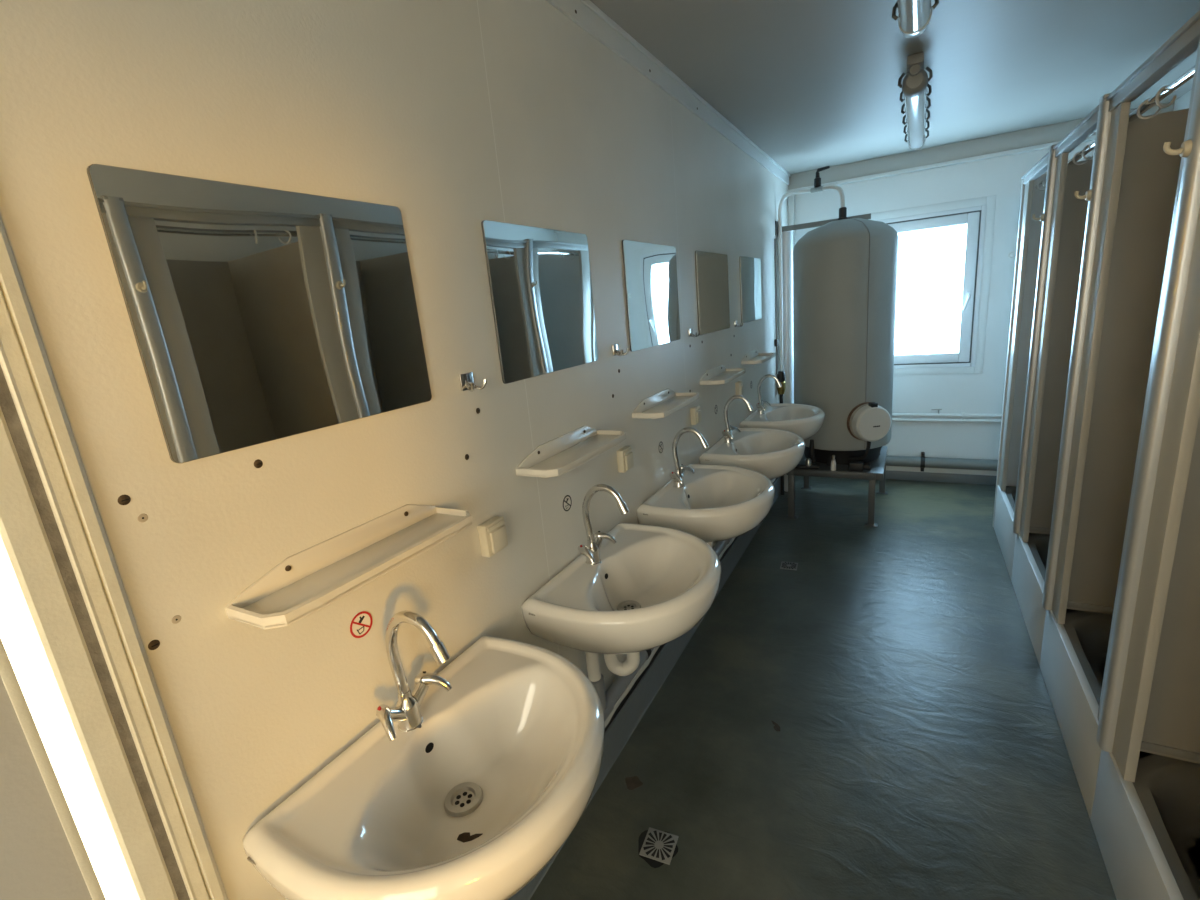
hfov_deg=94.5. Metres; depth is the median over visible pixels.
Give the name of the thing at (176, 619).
plug
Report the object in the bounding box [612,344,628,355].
towel hook
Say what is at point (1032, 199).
cabin
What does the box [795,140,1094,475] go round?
wall
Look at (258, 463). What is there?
screw
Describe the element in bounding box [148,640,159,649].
screw
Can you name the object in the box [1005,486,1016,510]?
shower tray
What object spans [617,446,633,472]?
light switch
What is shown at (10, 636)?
ground
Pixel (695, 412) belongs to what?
light switch
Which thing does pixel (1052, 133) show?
trim
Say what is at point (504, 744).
washbasin
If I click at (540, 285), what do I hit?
wall mirror
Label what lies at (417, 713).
tap
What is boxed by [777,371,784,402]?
valve
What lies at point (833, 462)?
pipe fitting
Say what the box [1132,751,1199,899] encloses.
shower tray
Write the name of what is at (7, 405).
door frame
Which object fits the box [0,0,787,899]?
wall
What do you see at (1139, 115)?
curtain ring
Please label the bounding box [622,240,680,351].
wall mirror
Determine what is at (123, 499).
screw
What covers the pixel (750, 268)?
wall mirror
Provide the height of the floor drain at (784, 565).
0.004 m
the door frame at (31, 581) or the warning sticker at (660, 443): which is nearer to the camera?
the door frame at (31, 581)
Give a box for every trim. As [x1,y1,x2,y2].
[546,0,788,184]
[604,478,775,726]
[788,101,1174,189]
[788,194,794,358]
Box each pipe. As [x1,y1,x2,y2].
[603,479,772,721]
[774,238,778,373]
[778,166,847,370]
[782,230,793,491]
[886,452,997,471]
[892,412,1001,417]
[892,418,1001,422]
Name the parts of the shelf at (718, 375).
plate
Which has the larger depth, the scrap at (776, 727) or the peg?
the peg
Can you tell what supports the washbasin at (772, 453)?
attached to the wall at (455, 116)
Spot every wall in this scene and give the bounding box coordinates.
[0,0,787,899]
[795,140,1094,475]
[1173,89,1191,110]
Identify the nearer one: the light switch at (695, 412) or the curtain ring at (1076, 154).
the curtain ring at (1076, 154)
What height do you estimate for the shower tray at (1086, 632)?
0.137 m
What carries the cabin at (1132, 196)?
on the floor
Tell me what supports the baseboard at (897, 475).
attached to the wall at (981, 393)
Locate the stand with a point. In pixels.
(877, 471)
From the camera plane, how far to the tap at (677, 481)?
2.27 m
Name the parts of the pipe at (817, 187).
valve stem, valve lever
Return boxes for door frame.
[0,217,226,899]
[0,407,177,899]
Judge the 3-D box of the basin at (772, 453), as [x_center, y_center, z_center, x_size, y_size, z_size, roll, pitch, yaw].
[0.825,0.047,2.875,0.445,0.196,0.605,3,16,29]
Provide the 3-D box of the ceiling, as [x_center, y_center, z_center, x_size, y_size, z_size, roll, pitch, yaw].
[0.879,-1.289,1.041,2.360,0.060,6.810,3,16,29]
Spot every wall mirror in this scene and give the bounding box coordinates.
[87,164,431,462]
[481,220,597,383]
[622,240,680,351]
[695,250,729,334]
[739,256,761,322]
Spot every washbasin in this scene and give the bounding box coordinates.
[242,610,604,899]
[521,484,720,653]
[636,427,774,541]
[699,395,804,479]
[739,374,824,439]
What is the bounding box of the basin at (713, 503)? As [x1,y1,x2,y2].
[636,464,774,541]
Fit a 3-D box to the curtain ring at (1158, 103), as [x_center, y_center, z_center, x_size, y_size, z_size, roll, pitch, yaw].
[1.529,-0.954,1.499,0.055,0.055,0.012,-5,14,1]
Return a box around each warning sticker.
[350,611,372,637]
[563,495,571,510]
[659,442,662,452]
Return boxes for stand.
[785,446,887,526]
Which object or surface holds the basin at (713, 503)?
in the washbasin at (710, 503)
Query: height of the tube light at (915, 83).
0.130 m
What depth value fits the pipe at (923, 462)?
4.31 m
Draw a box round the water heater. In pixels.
[793,218,898,465]
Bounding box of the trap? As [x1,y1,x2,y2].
[585,652,639,711]
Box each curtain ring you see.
[1073,151,1089,164]
[1082,144,1092,159]
[1137,98,1161,119]
[1155,85,1176,107]
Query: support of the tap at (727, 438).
on the washbasin at (772, 453)
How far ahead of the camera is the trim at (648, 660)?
2.16 m
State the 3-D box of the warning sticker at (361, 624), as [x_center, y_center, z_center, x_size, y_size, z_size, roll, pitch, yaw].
[-0.447,0.327,1.040,0.001,0.049,0.049,3,16,29]
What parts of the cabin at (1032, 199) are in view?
jamb panel, header rail, curtain rail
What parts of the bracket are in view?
wall plate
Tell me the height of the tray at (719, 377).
0.008 m
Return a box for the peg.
[1008,251,1015,258]
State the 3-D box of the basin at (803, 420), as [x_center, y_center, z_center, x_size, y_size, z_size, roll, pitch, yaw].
[1.178,-0.145,3.503,0.445,0.196,0.605,3,16,29]
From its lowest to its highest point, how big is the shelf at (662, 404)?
0.052 m
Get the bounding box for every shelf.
[225,504,471,629]
[516,426,625,477]
[632,388,698,418]
[700,365,745,384]
[741,350,775,363]
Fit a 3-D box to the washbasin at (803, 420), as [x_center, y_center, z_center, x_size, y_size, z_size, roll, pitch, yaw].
[1.167,-0.261,3.474,0.445,0.435,0.605,3,16,29]
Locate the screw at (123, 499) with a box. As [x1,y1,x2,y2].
[118,495,130,504]
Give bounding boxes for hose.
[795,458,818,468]
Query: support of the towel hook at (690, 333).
attached to the wall at (455, 116)
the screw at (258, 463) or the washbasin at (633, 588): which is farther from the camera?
the washbasin at (633, 588)
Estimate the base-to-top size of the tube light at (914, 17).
0.130 m
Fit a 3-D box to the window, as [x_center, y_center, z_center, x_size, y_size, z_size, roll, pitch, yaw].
[2.275,-1.179,4.229,1.140,1.225,0.155,3,16,29]
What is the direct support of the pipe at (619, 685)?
attached to the wall at (455, 116)
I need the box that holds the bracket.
[775,213,870,235]
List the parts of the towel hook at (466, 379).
plate, arm, arm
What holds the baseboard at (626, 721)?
attached to the wall at (455, 116)
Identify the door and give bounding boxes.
[0,637,105,899]
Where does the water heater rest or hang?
on the stand
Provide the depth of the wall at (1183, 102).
3.17 m
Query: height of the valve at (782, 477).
0.161 m
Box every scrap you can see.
[457,832,481,842]
[771,720,779,730]
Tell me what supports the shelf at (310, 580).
attached to the wall at (455, 116)
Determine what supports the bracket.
attached to the wall at (455, 116)
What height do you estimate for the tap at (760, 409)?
0.257 m
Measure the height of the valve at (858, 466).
0.060 m
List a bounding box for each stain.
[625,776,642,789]
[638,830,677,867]
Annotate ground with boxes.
[0,584,123,899]
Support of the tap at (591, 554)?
on the washbasin at (633, 588)
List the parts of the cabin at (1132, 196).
corner post, hook arm, jamb panel, jamb panel, header rail, curtain rail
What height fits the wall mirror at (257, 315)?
0.379 m
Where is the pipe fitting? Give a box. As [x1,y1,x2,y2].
[831,455,835,470]
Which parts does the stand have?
leg, leg, cross rail, stand plate, foot plate, leg, rail, leg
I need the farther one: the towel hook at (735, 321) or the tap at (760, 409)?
the tap at (760, 409)
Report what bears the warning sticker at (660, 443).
attached to the wall at (455, 116)
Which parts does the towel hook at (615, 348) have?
plate, arm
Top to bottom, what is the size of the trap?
0.305 m
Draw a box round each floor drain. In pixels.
[639,827,677,864]
[780,561,797,569]
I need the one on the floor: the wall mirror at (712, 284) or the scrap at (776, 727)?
the scrap at (776, 727)
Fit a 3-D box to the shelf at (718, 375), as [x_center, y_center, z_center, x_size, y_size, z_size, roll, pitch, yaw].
[0.637,-0.393,2.834,0.122,0.052,0.436,3,16,29]
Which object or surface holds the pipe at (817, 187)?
attached to the water heater
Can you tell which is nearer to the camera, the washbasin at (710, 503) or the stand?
the washbasin at (710, 503)
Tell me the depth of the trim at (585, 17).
2.03 m
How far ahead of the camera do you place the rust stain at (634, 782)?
1.90 m
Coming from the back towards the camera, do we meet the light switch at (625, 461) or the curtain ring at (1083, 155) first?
the curtain ring at (1083, 155)
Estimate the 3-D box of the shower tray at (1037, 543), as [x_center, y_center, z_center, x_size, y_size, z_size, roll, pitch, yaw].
[2.322,0.582,2.346,0.774,0.137,0.736,3,16,29]
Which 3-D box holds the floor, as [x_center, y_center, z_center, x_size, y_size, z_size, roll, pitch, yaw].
[1.109,1.139,1.655,2.360,0.060,6.810,3,16,29]
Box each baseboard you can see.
[507,477,780,899]
[886,470,996,484]
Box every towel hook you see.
[459,372,486,391]
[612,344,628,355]
[688,328,699,337]
[734,320,742,326]
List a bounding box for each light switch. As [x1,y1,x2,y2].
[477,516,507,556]
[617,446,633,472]
[690,405,701,424]
[735,381,743,394]
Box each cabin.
[992,152,1048,577]
[1011,105,1098,665]
[1040,10,1199,818]
[1090,56,1199,899]
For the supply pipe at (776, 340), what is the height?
0.970 m
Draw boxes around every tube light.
[892,0,938,37]
[898,52,932,149]
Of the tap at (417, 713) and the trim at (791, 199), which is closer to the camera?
the tap at (417, 713)
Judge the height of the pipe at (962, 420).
0.034 m
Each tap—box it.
[376,610,451,740]
[578,484,628,564]
[669,427,707,487]
[722,395,752,442]
[756,374,781,413]
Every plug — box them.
[137,514,147,522]
[171,615,180,623]
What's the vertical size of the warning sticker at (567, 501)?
0.049 m
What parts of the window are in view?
pane, sash, handle lever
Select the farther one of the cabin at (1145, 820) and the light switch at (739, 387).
the light switch at (739, 387)
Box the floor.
[530,476,1116,899]
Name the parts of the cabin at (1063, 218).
corner post, jamb panel, header rail, curtain rail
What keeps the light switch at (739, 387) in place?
attached to the wall at (455, 116)
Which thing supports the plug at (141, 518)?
attached to the wall at (455, 116)
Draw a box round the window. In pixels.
[868,195,995,374]
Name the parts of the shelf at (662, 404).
plate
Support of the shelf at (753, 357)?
attached to the wall at (455, 116)
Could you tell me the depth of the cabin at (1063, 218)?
2.54 m
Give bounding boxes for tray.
[701,371,745,384]
[743,354,775,363]
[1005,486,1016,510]
[1027,533,1049,581]
[1063,609,1112,704]
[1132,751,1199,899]
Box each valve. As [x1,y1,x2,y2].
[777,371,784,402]
[781,475,783,494]
[849,461,870,471]
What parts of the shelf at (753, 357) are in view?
plate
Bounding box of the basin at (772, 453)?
[699,428,804,479]
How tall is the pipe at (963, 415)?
0.034 m
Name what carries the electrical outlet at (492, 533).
attached to the wall at (455, 116)
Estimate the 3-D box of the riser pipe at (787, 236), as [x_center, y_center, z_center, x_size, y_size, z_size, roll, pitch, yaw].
[1.458,-0.657,4.322,0.100,2.040,0.100,3,16,29]
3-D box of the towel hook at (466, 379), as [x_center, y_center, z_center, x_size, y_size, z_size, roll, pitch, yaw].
[-0.286,-0.154,1.252,0.042,0.041,0.053,3,16,29]
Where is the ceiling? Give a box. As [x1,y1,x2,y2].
[590,0,1199,174]
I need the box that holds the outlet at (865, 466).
[863,464,870,469]
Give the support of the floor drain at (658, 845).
on the floor
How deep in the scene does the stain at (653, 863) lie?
1.65 m
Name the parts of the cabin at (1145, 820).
jamb panel, hook arm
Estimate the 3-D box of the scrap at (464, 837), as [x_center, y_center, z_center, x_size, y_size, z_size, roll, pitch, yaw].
[-0.228,0.676,0.969,0.042,0.001,0.019,-3,14,11]
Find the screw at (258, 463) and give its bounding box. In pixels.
[254,459,262,467]
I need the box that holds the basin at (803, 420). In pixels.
[739,403,824,439]

